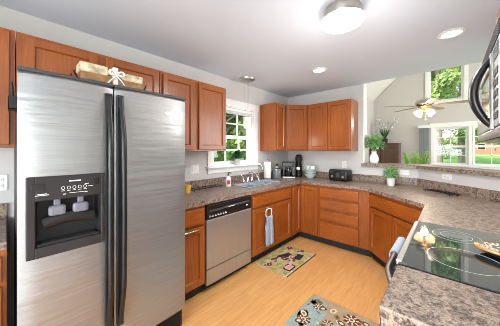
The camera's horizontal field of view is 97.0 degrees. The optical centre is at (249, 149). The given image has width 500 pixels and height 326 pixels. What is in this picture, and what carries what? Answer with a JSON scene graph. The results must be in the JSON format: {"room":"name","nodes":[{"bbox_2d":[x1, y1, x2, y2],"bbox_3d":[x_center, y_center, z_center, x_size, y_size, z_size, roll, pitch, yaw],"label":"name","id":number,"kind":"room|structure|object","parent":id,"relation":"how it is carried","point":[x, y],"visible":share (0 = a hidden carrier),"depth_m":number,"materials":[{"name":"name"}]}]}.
{"room":"kitchen","nodes":[
{"label":"kitchen","id":0,"kind":"room"},
{"bbox_2d":[0,6,287,325],"bbox_3d":[-1.432,0.180,2.099,0.140,2.440,6.590,0,0,42],"label":"wall","id":1,"kind":"structure","parent":0,"point":[11,19],"depth_m":2.15,"materials":[{"name":"grey paint"}]},
{"bbox_2d":[0,203,6,217],"bbox_3d":[-1.991,0.435,1.360,0.018,0.101,0.665,0,0,42],"label":"backsplash","id":2,"kind":"structure","parent":1,"relation":"attached to","point":[3,206],"depth_m":1.59,"materials":[{"name":"brown stone"}]},
{"bbox_2d":[0,174,7,190],"bbox_3d":[-1.793,0.235,1.589,0.008,0.115,0.070,0,0,42],"label":"wall outlet","id":3,"kind":"object","parent":1,"relation":"attached to","point":[3,178],"visible":1,"depth_m":1.60,"materials":[{"name":"white plastic"}]},
{"bbox_2d":[0,27,14,147],"bbox_3d":[-1.850,-0.390,1.263,0.352,0.750,0.690,0,0,42],"label":"upper cabinet","id":4,"kind":"object","parent":1,"relation":"attached to","point":[7,36],"visible":0.97,"depth_m":1.38,"materials":[{"name":"brown wood"}]},
{"bbox_2d":[15,31,158,92],"bbox_3d":[-1.298,-0.598,1.873,0.352,0.335,0.945,0,0,42],"label":"upper cabinet","id":5,"kind":"object","parent":1,"relation":"attached to","point":[31,51],"visible":0.5,"depth_m":1.58,"materials":[{"name":"brown wood"}]},
{"bbox_2d":[159,71,225,150],"bbox_3d":[-0.696,-0.375,2.538,0.352,0.780,0.845,0,0,42],"label":"upper cabinet","id":6,"kind":"object","parent":1,"relation":"attached to","point":[205,104],"visible":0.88,"depth_m":2.44,"materials":[{"name":"brown wood"}]},
{"bbox_2d":[191,164,198,173],"bbox_3d":[-0.695,0.240,2.801,0.010,0.118,0.115,0,0,42],"label":"wall switch","id":7,"kind":"object","parent":1,"relation":"attached to","point":[194,167],"visible":1,"depth_m":2.79,"materials":[{"name":"white plastic"}]},
{"bbox_2d":[205,98,260,173],"bbox_3d":[-0.252,-0.210,3.350,0.210,1.060,1.090,0,0,42],"label":"window","id":8,"kind":"structure","parent":1,"relation":"in","point":[237,108],"depth_m":3.47,"materials":[{"name":"white paint"}]},
{"bbox_2d":[232,149,242,164],"bbox_3d":[-0.180,0.102,3.327,0.220,0.233,0.205,0,0,42],"label":"potted plant","id":9,"kind":"object","parent":8,"relation":"on","point":[237,155],"visible":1,"depth_m":3.29,"materials":[{"name":"green plant"}]},
{"bbox_2d":[226,107,251,116],"bbox_3d":[-0.249,-0.585,3.348,0.038,0.080,0.790,0,0,42],"label":"raised blind","id":10,"kind":"object","parent":8,"relation":"attached to","point":[231,110],"depth_m":3.40,"materials":[{"name":"white fabric"}]},
{"bbox_2d":[260,102,285,150],"bbox_3d":[0.391,-0.375,3.739,0.352,0.780,0.268,0,0,42],"label":"upper cabinet","id":11,"kind":"object","parent":1,"relation":"attached to","point":[272,115],"visible":1,"depth_m":3.63,"materials":[{"name":"brown wood"}]},
{"bbox_2d":[285,105,307,150],"bbox_3d":[0.774,-0.375,3.975,0.603,0.780,0.597,0,0,42],"label":"upper cabinet","id":12,"kind":"object","parent":1,"relation":"attached to","point":[296,115],"visible":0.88,"depth_m":3.73,"materials":[{"name":"brown wood"}]},
{"bbox_2d":[0,0,499,97],"bbox_3d":[0.556,-1.130,0.205,5.650,0.180,6.490,0,0,42],"label":"ceiling","id":13,"kind":"structure","parent":0,"point":[277,43],"depth_m":1.97,"materials":[{"name":"paint"}]},
{"bbox_2d":[239,76,254,127],"bbox_3d":[-0.041,-0.680,3.233,0.230,0.720,0.230,0,0,42],"label":"pendant light","id":14,"kind":"object","parent":13,"relation":"hanging from","point":[246,79],"visible":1,"depth_m":3.19,"materials":[{"name":"white glass"}]},
{"bbox_2d":[311,67,326,72],"bbox_3d":[0.898,-1.034,2.870,0.196,0.012,0.196,0,0,42],"label":"recessed light","id":15,"kind":"object","parent":13,"relation":"in","point":[318,69],"visible":1,"depth_m":2.86,"materials":[{"name":"white plastic"}]},
{"bbox_2d":[321,0,364,33],"bbox_3d":[0.680,-0.967,1.630,0.300,0.144,0.300,0,0,42],"label":"ceiling light","id":16,"kind":"object","parent":13,"relation":"attached to","point":[340,16],"visible":1,"depth_m":1.55,"materials":[{"name":"silver metal"}]},
{"bbox_2d":[437,27,466,38],"bbox_3d":[1.792,-1.034,1.966,0.196,0.012,0.196,0,0,42],"label":"recessed light","id":17,"kind":"object","parent":13,"relation":"in","point":[453,32],"visible":1,"depth_m":1.95,"materials":[{"name":"white plastic"}]},
{"bbox_2d":[181,236,388,325],"bbox_3d":[0.453,1.460,1.950,3.095,0.120,4.100,0,0,42],"label":"floor","id":18,"kind":"structure","parent":0,"point":[253,295],"depth_m":2.20,"materials":[{"name":"brown wood"}]},
{"bbox_2d":[14,65,185,325],"bbox_3d":[-1.086,0.490,1.643,0.915,1.789,0.905,0,0,42],"label":"refrigerator","id":19,"kind":"object","parent":18,"relation":"on","point":[99,167],"visible":1,"depth_m":1.29,"materials":[{"name":"grey metal"}]},
{"bbox_2d":[8,94,16,110],"bbox_3d":[-1.244,-0.250,1.159,0.100,0.080,0.032,0,0,42],"label":"pen holder","id":20,"kind":"object","parent":19,"relation":"attached to","point":[12,100],"visible":0.84,"depth_m":1.13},
{"bbox_2d":[11,81,13,95],"bbox_3d":[-1.230,-0.284,1.144,0.010,0.141,0.016,0,0,-29],"label":"pen","id":21,"kind":"object","parent":20,"relation":"in","point":[12,84],"visible":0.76,"depth_m":1.14,"materials":[{"name":"black plastic"}]},
{"bbox_2d":[70,61,146,89],"bbox_3d":[-0.905,-0.469,1.453,0.153,0.127,0.418,0,0,42],"label":"gift box","id":22,"kind":"object","parent":19,"relation":"on","point":[87,70],"visible":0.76,"depth_m":1.39,"materials":[{"name":"beige paper"}]},
{"bbox_2d":[185,205,204,300],"bbox_3d":[-0.765,0.964,2.213,0.677,0.872,0.345,0,0,42],"label":"base cabinet","id":23,"kind":"object","parent":18,"relation":"on","point":[194,217],"visible":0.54,"depth_m":2.05,"materials":[{"name":"brown wood"}]},
{"bbox_2d":[202,195,250,290],"bbox_3d":[-0.419,0.966,2.574,0.628,0.868,0.645,0,0,42],"label":"dishwasher","id":24,"kind":"object","parent":18,"relation":"on","point":[227,222],"visible":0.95,"depth_m":2.33,"materials":[{"name":"silver metal"}]},
{"bbox_2d":[246,186,290,265],"bbox_3d":[0.087,0.964,3.175,0.648,0.872,0.915,0,0,42],"label":"base cabinet","id":25,"kind":"object","parent":18,"relation":"on","point":[279,200],"visible":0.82,"depth_m":2.92,"materials":[{"name":"brown wood"}]},
{"bbox_3d":[0.229,0.788,2.854,0.047,0.147,0.134,0,0,42],"label":"towel ring","id":26,"kind":"object","parent":25,"relation":"hanging from","visible":0},
{"bbox_2d":[265,215,273,246],"bbox_3d":[0.252,1.032,2.834,0.032,0.376,0.165,0,0,42],"label":"hand towel","id":27,"kind":"object","parent":26,"relation":"hanging from","point":[269,229],"visible":1,"depth_m":2.81,"materials":[{"name":"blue fabric"}]},
{"bbox_2d":[255,244,315,277],"bbox_3d":[0.470,1.396,2.837,0.470,0.007,0.722,0,0,42],"label":"mat","id":28,"kind":"object","parent":18,"relation":"on","point":[287,259],"visible":1,"depth_m":2.79,"materials":[{"name":"multicoloured fabric"}]},
{"bbox_2d":[288,183,320,241],"bbox_3d":[0.802,0.964,3.749,0.938,0.872,0.893,0,0,42],"label":"base cabinet","id":29,"kind":"object","parent":18,"relation":"on","point":[304,197],"visible":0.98,"depth_m":3.40,"materials":[{"name":"brown wood"}]},
{"bbox_2d":[284,294,378,325],"bbox_3d":[0.491,1.395,1.478,0.715,0.009,1.150,0,0,42],"label":"area rug","id":30,"kind":"object","parent":18,"relation":"on","point":[316,311],"visible":1,"depth_m":1.85,"materials":[{"name":"multicoloured fabric"}]},
{"bbox_2d":[319,186,370,256],"bbox_3d":[1.489,0.964,3.300,0.680,0.872,0.648,0,0,42],"label":"base cabinet","id":31,"kind":"object","parent":18,"relation":"on","point":[343,212],"visible":0.77,"depth_m":3.04,"materials":[{"name":"brown wood"}]},
{"bbox_2d":[369,192,422,266],"bbox_3d":[1.922,0.964,2.423,0.770,0.872,1.756,0,0,-3],"label":"base cabinet","id":32,"kind":"object","parent":18,"relation":"on","point":[390,219],"visible":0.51,"depth_m":2.50,"materials":[{"name":"brown wood"}]},
{"bbox_2d":[185,170,499,234],"bbox_3d":[0.871,0.456,2.397,2.871,0.141,2.813,0,0,42],"label":"countertop","id":33,"kind":"structure","parent":32,"relation":"on","point":[475,209],"depth_m":2.38,"materials":[{"name":"brown stone"}]},
{"bbox_2d":[185,184,190,193],"bbox_3d":[-0.709,0.440,2.496,0.080,0.090,0.080,0,0,42],"label":"sponge holder","id":34,"kind":"object","parent":33,"relation":"on","point":[187,186],"visible":0.78,"depth_m":2.46,"materials":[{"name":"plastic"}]},
{"bbox_2d":[191,184,222,191],"bbox_3d":[-0.554,0.472,2.741,0.127,0.026,0.470,0,0,42],"label":"wire rack","id":35,"kind":"object","parent":33,"relation":"on","point":[202,187],"visible":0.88,"depth_m":2.73,"materials":[{"name":"metal"}]},
{"bbox_2d":[226,172,230,186],"bbox_3d":[-0.285,0.390,2.945,0.079,0.190,0.053,0,0,-18],"label":"soap bottle","id":36,"kind":"object","parent":33,"relation":"on","point":[228,178],"visible":1,"depth_m":2.92,"materials":[{"name":"white plastic"}]},
{"bbox_2d":[240,171,257,182],"bbox_3d":[0.031,0.395,3.263,0.229,0.167,0.289,0,0,42],"label":"faucet","id":37,"kind":"object","parent":33,"relation":"on","point":[247,178],"visible":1,"depth_m":3.28,"materials":[{"name":"silver metal"}]},
{"bbox_2d":[231,179,283,187],"bbox_3d":[0.108,0.583,3.227,0.410,0.207,0.790,0,0,42],"label":"sink","id":38,"kind":"object","parent":33,"relation":"in","point":[256,183],"visible":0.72,"depth_m":3.26,"materials":[{"name":"metal"}]},
{"bbox_2d":[236,182,263,186],"bbox_3d":[-0.006,0.584,3.071,0.300,0.204,0.337,0,0,42],"label":"basin","id":39,"kind":"object","parent":38,"relation":"in","point":[247,184],"depth_m":3.21,"materials":[{"name":"metal"}]},
{"bbox_2d":[255,180,279,183],"bbox_3d":[0.248,0.584,3.352,0.300,0.204,0.347,0,0,42],"label":"basin","id":40,"kind":"object","parent":38,"relation":"in","point":[258,181],"depth_m":3.49,"materials":[{"name":"metal"}]},
{"bbox_2d":[263,159,271,179],"bbox_3d":[0.293,0.321,3.707,0.150,0.328,0.150,0,0,42],"label":"paper towel holder","id":41,"kind":"object","parent":33,"relation":"on","point":[267,165],"visible":0.98,"depth_m":3.65,"materials":[{"name":"white paper"}]},
{"bbox_2d":[272,167,280,178],"bbox_3d":[0.461,0.388,3.818,0.152,0.194,0.152,0,0,42],"label":"canister","id":42,"kind":"object","parent":33,"relation":"on","point":[276,172],"visible":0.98,"depth_m":3.76,"materials":[{"name":"grey metal"}]},
{"bbox_2d":[282,162,295,177],"bbox_3d":[0.686,0.347,3.895,0.230,0.275,0.252,0,0,12],"label":"coffee maker","id":43,"kind":"object","parent":33,"relation":"on","point":[289,168],"visible":0.99,"depth_m":3.83,"materials":[{"name":"black plastic"}]},
{"bbox_2d":[295,154,301,176],"bbox_3d":[0.889,0.282,4.037,0.128,0.405,0.128,0,0,22],"label":"coffee grinder","id":44,"kind":"object","parent":33,"relation":"on","point":[298,158],"visible":0.9,"depth_m":3.99,"materials":[{"name":"black plastic"}]},
{"bbox_2d":[304,173,315,177],"bbox_3d":[1.041,0.445,3.818,0.210,0.080,0.210,0,0,42],"label":"bowl","id":45,"kind":"object","parent":33,"relation":"on","point":[307,175],"visible":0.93,"depth_m":3.75,"materials":[{"name":"green ceramic"}]},
{"bbox_2d":[329,169,351,181],"bbox_3d":[1.423,0.394,3.497,0.225,0.182,0.300,0,0,-44],"label":"toaster","id":46,"kind":"object","parent":33,"relation":"on","point":[345,175],"visible":0.98,"depth_m":3.42,"materials":[{"name":"black plastic"}]},
{"bbox_2d":[379,166,401,185],"bbox_3d":[1.929,0.348,3.023,0.296,0.274,0.271,0,0,42],"label":"potted plant","id":47,"kind":"object","parent":33,"relation":"on","point":[390,180],"visible":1,"depth_m":2.99,"materials":[{"name":"green plant"}]},
{"bbox_2d":[423,189,460,195],"bbox_3d":[2.143,0.472,2.468,0.109,0.026,0.362,0,0,-6],"label":"trivet","id":48,"kind":"object","parent":33,"relation":"on","point":[434,190],"visible":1,"depth_m":2.43,"materials":[{"name":"metal"}]},
{"bbox_2d":[385,221,499,293],"bbox_3d":[1.089,0.914,1.039,0.719,0.872,0.754,0,0,42],"label":"range","id":49,"kind":"object","parent":18,"relation":"on","point":[447,252],"visible":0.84,"depth_m":1.01,"materials":[{"name":"black glass"}]},
{"bbox_2d":[385,252,397,283],"bbox_3d":[0.861,0.883,1.245,0.104,0.593,0.746,0,0,42],"label":"oven handle","id":50,"kind":"object","parent":49,"relation":"in","point":[393,256],"depth_m":1.13,"materials":[{"name":"silver metal"}]},
{"bbox_2d":[389,237,405,275],"bbox_3d":[0.920,0.683,1.371,0.060,0.209,0.279,0,0,42],"label":"dish towel","id":51,"kind":"object","parent":49,"relation":"hanging from","point":[398,244],"visible":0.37,"depth_m":1.34,"materials":[{"name":"white fabric"}]},
{"bbox_2d":[474,241,499,258],"bbox_3d":[1.159,0.463,0.975,0.174,0.034,0.242,0,0,-36],"label":"spoon rest","id":52,"kind":"object","parent":49,"relation":"on","point":[491,248],"visible":1,"depth_m":1.03,"materials":[{"name":"ceramic"}]},
{"bbox_3d":[0.756,0.964,0.607,0.623,0.872,0.315,0,0,42],"label":"base cabinet","id":53,"kind":"object","parent":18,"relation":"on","visible":0},
{"bbox_2d":[379,265,499,325],"bbox_3d":[0.753,0.473,0.602,0.638,0.177,0.333,0,0,42],"label":"countertop","id":54,"kind":"structure","parent":53,"relation":"on","point":[412,297],"depth_m":0.70,"materials":[{"name":"brown stone"}]},
{"bbox_2d":[288,84,417,177],"bbox_3d":[1.580,0.180,3.736,2.130,2.440,0.120,0,0,42],"label":"wall","id":55,"kind":"structure","parent":0,"point":[323,161],"depth_m":3.72,"materials":[{"name":"grey paint"}]},
{"bbox_2d":[308,99,357,150],"bbox_3d":[1.342,-0.375,3.626,0.705,0.780,0.352,0,0,42],"label":"upper cabinet","id":56,"kind":"object","parent":55,"relation":"attached to","point":[333,125],"visible":1,"depth_m":3.46,"materials":[{"name":"brown wood"}]},
{"bbox_2d":[363,84,366,162],"bbox_3d":[1.826,-0.420,3.514,0.017,1.240,0.129,0,0,42],"label":"trim","id":57,"kind":"structure","parent":55,"relation":"attached to","point":[364,85],"depth_m":3.47,"materials":[{"name":"white paint"}]},
{"bbox_2d":[400,170,409,174],"bbox_3d":[2.175,0.315,3.111,0.115,0.070,0.008,0,0,42],"label":"wall outlet","id":58,"kind":"object","parent":55,"relation":"attached to","point":[404,172],"visible":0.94,"depth_m":3.10,"materials":[{"name":"white plastic"}]},
{"bbox_2d":[366,97,373,162],"bbox_3d":[2.635,-0.100,5.714,0.100,3.000,4.230,0,0,42],"label":"wall","id":59,"kind":"structure","parent":0,"point":[370,103],"depth_m":6.78,"materials":[{"name":"paint"}]},
{"bbox_2d":[365,78,395,100],"bbox_3d":[5.087,-3.315,3.333,6.970,3.710,4.430,0,0,42],"label":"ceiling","id":60,"kind":"structure","parent":0,"point":[374,89],"depth_m":6.58,"materials":[{"name":"paint"}]},
{"bbox_2d":[386,72,468,119],"bbox_3d":[3.339,-1.813,4.156,1.303,2.492,1.341,0,0,42],"label":"ceiling fan","id":61,"kind":"object","parent":60,"relation":"hanging from","point":[424,103],"visible":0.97,"depth_m":4.13,"materials":[{"name":"silver metal"}]},
{"bbox_2d":[374,62,497,166],"bbox_3d":[6.509,-1.825,4.980,6.830,6.450,0.120,0,0,42],"label":"wall","id":62,"kind":"structure","parent":0,"point":[405,90],"depth_m":6.54,"materials":[{"name":"paint"}]},
{"bbox_2d":[418,125,430,163],"bbox_3d":[4.927,-0.100,6.250,0.300,1.200,0.060,0,0,42],"label":"vertical blind","id":63,"kind":"object","parent":62,"relation":"attached to","point":[424,130],"visible":0.85,"depth_m":6.22,"materials":[{"name":"grey fabric"}]},
{"bbox_2d":[425,65,467,104],"bbox_3d":[5.333,-2.020,6.027,0.910,1.520,0.146,0,0,42],"label":"window","id":64,"kind":"structure","parent":62,"relation":"in","point":[464,68],"depth_m":5.83,"materials":[{"name":"white paint"}]},
{"bbox_2d":[429,121,499,169],"bbox_3d":[5.952,-0.120,5.437,2.390,1.240,0.190,0,0,42],"label":"window","id":65,"kind":"structure","parent":62,"relation":"in","point":[467,125],"depth_m":5.78,"materials":[{"name":"white paint"}]},
{"bbox_2d":[418,169,499,190],"bbox_3d":[2.379,0.828,2.476,0.120,1.145,1.174,0,0,-3],"label":"wall","id":66,"kind":"structure","parent":0,"point":[485,182],"depth_m":2.38,"materials":[{"name":"grey paint"}]},
{"bbox_2d":[185,170,499,201],"bbox_3d":[0.871,0.435,2.397,2.871,0.101,2.813,0,0,42],"label":"backsplash","id":67,"kind":"structure","parent":66,"relation":"attached to","point":[492,195],"depth_m":2.90,"materials":[{"name":"brown stone"}]},
{"bbox_2d":[361,162,499,177],"bbox_3d":[2.321,0.231,2.843,0.705,0.045,1.885,0,0,-19],"label":"bar","id":68,"kind":"object","parent":66,"relation":"on","point":[463,170],"visible":0.98,"depth_m":2.63,"materials":[{"name":"brown stone"}]},
{"bbox_2d":[365,134,387,162],"bbox_3d":[1.952,-0.025,3.468,0.362,0.464,0.360,0,0,42],"label":"vase","id":69,"kind":"object","parent":68,"relation":"on","point":[373,158],"visible":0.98,"depth_m":3.42,"materials":[{"name":"white ceramic"}]},
{"bbox_2d":[442,173,451,179],"bbox_3d":[2.309,0.315,2.593,0.008,0.070,0.115,0,0,-3],"label":"wall outlet","id":70,"kind":"object","parent":66,"relation":"attached to","point":[444,176],"visible":1,"depth_m":2.58,"materials":[{"name":"white plastic"}]},
{"bbox_3d":[-0.550,1.460,-1.040,5.620,0.120,3.120,0,0,42],"label":"floor","id":71,"kind":"structure","parent":0,"visible":0},
{"bbox_2d":[0,249,6,325],"bbox_3d":[-1.748,0.964,1.147,0.648,0.872,0.655,0,0,42],"label":"base cabinet","id":72,"kind":"object","parent":71,"relation":"on","point":[3,253],"visible":0.74,"depth_m":1.18,"materials":[{"name":"brown wood"}]},
{"bbox_2d":[0,203,6,250],"bbox_3d":[-1.753,0.456,1.145,0.660,0.141,0.665,0,0,42],"label":"countertop","id":73,"kind":"structure","parent":72,"relation":"on","point":[3,206],"depth_m":1.40,"materials":[{"name":"brown stone"}]},
{"bbox_3d":[4.586,1.460,3.875,8.400,0.120,4.300,0,0,42],"label":"floor","id":74,"kind":"structure","parent":0,"visible":0},
{"bbox_2d":[370,143,401,162],"bbox_3d":[4.086,0.600,6.669,0.760,1.600,0.487,0,0,42],"label":"cabinet","id":75,"kind":"object","parent":74,"relation":"on","point":[391,153],"visible":0.2,"depth_m":6.42,"materials":[{"name":"brown wood"}]},
{"bbox_2d":[374,117,398,142],"bbox_3d":[4.104,-0.588,6.651,0.679,0.774,0.381,0,0,20],"label":"flowers","id":76,"kind":"object","parent":75,"relation":"on","point":[385,134],"visible":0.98,"depth_m":6.61,"materials":[{"name":"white plant"}]},
{"bbox_2d":[401,151,430,163],"bbox_3d":[3.898,0.712,5.229,0.660,1.376,0.535,0,0,42],"label":"potted palm","id":77,"kind":"object","parent":74,"relation":"on","point":[414,159],"visible":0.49,"depth_m":5.17,"materials":[{"name":"plant"}]},
{"bbox_3d":[1.552,0.180,0.918,0.120,2.440,2.845,0,0,42],"label":"wall","id":78,"kind":"structure","parent":0,"visible":0},
{"bbox_2d":[496,8,499,23],"bbox_3d":[1.231,-0.609,0.868,0.279,0.313,0.760,0,0,42],"label":"upper cabinet","id":79,"kind":"object","parent":78,"relation":"attached to","point":[498,14],"visible":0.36,"depth_m":1.17,"materials":[{"name":"brown wood"}]},
{"bbox_2d":[468,18,499,142],"bbox_3d":[1.178,-0.242,0.916,0.413,0.405,0.760,0,0,42],"label":"microwave","id":80,"kind":"object","parent":79,"relation":"attached to","point":[484,87],"visible":1,"depth_m":0.84,"materials":[{"name":"grey metal"}]},
{"label":"outside","id":81,"kind":"structure","parent":0,"visible":0},
{"bbox_2d":[216,150,499,164],"bbox_3d":[16.775,1.510,18.536,140.000,2.780,130.000,0,0,42],"label":"ground","id":82,"kind":"structure","parent":81,"point":[454,159],"depth_m":28.14,"materials":[{"name":"green plant"}]},
{"bbox_2d":[214,113,245,161],"bbox_3d":[-1.244,-0.860,9.382,4.038,5.695,4.226,0,0,42],"label":"tree","id":83,"kind":"object","parent":82,"relation":"on","point":[229,145],"visible":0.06,"depth_m":9.07,"materials":[{"name":"green plant"}]},
{"bbox_2d":[218,114,245,157],"bbox_3d":[-0.498,-1.679,12.181,4.473,7.069,5.099,0,0,42],"label":"tree","id":84,"kind":"object","parent":82,"relation":"on","point":[233,120],"visible":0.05,"depth_m":10.89,"materials":[{"name":"green plant"}]},
{"bbox_2d":[231,121,245,159],"bbox_3d":[0.840,-0.655,9.477,3.426,5.028,2.977,0,0,15],"label":"tree","id":85,"kind":"object","parent":82,"relation":"on","point":[241,130],"visible":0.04,"depth_m":9.30,"materials":[{"name":"green plant"}]},
{"bbox_2d":[432,66,458,157],"bbox_3d":[24.093,-4.692,29.635,7.168,13.315,8.189,0,0,42],"label":"tree","id":86,"kind":"object","parent":82,"relation":"on","point":[447,143],"visible":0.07,"depth_m":28.55,"materials":[{"name":"green plant"}]},
{"bbox_2d":[431,66,464,162],"bbox_3d":[10.518,-3.544,10.836,3.797,10.587,3.408,0,0,42],"label":"tree","id":87,"kind":"object","parent":82,"relation":"on","point":[461,150],"visible":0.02,"depth_m":10.81,"materials":[{"name":"green plant"}]},
{"bbox_2d":[431,67,477,162],"bbox_3d":[8.504,-2.907,9.846,3.274,9.398,3.839,0,0,42],"label":"tree","id":88,"kind":"object","parent":82,"relation":"on","point":[444,82],"visible":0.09,"depth_m":9.25,"materials":[{"name":"green plant"}]},
{"bbox_2d":[454,128,499,150],"bbox_3d":[11.066,-2.856,9.497,3.352,9.235,3.290,0,0,42],"label":"tree","id":89,"kind":"object","parent":82,"relation":"on","point":[476,129],"visible":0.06,"depth_m":10.56,"materials":[{"name":"green plant"}]},
{"bbox_2d":[472,137,499,154],"bbox_3d":[47.643,-1.400,39.829,12.200,4.600,8.200,0,0,42],"label":"brick house","id":90,"kind":"structure","parent":82,"relation":"on","point":[478,150],"depth_m":39.93,"materials":[{"name":"orange brick"}]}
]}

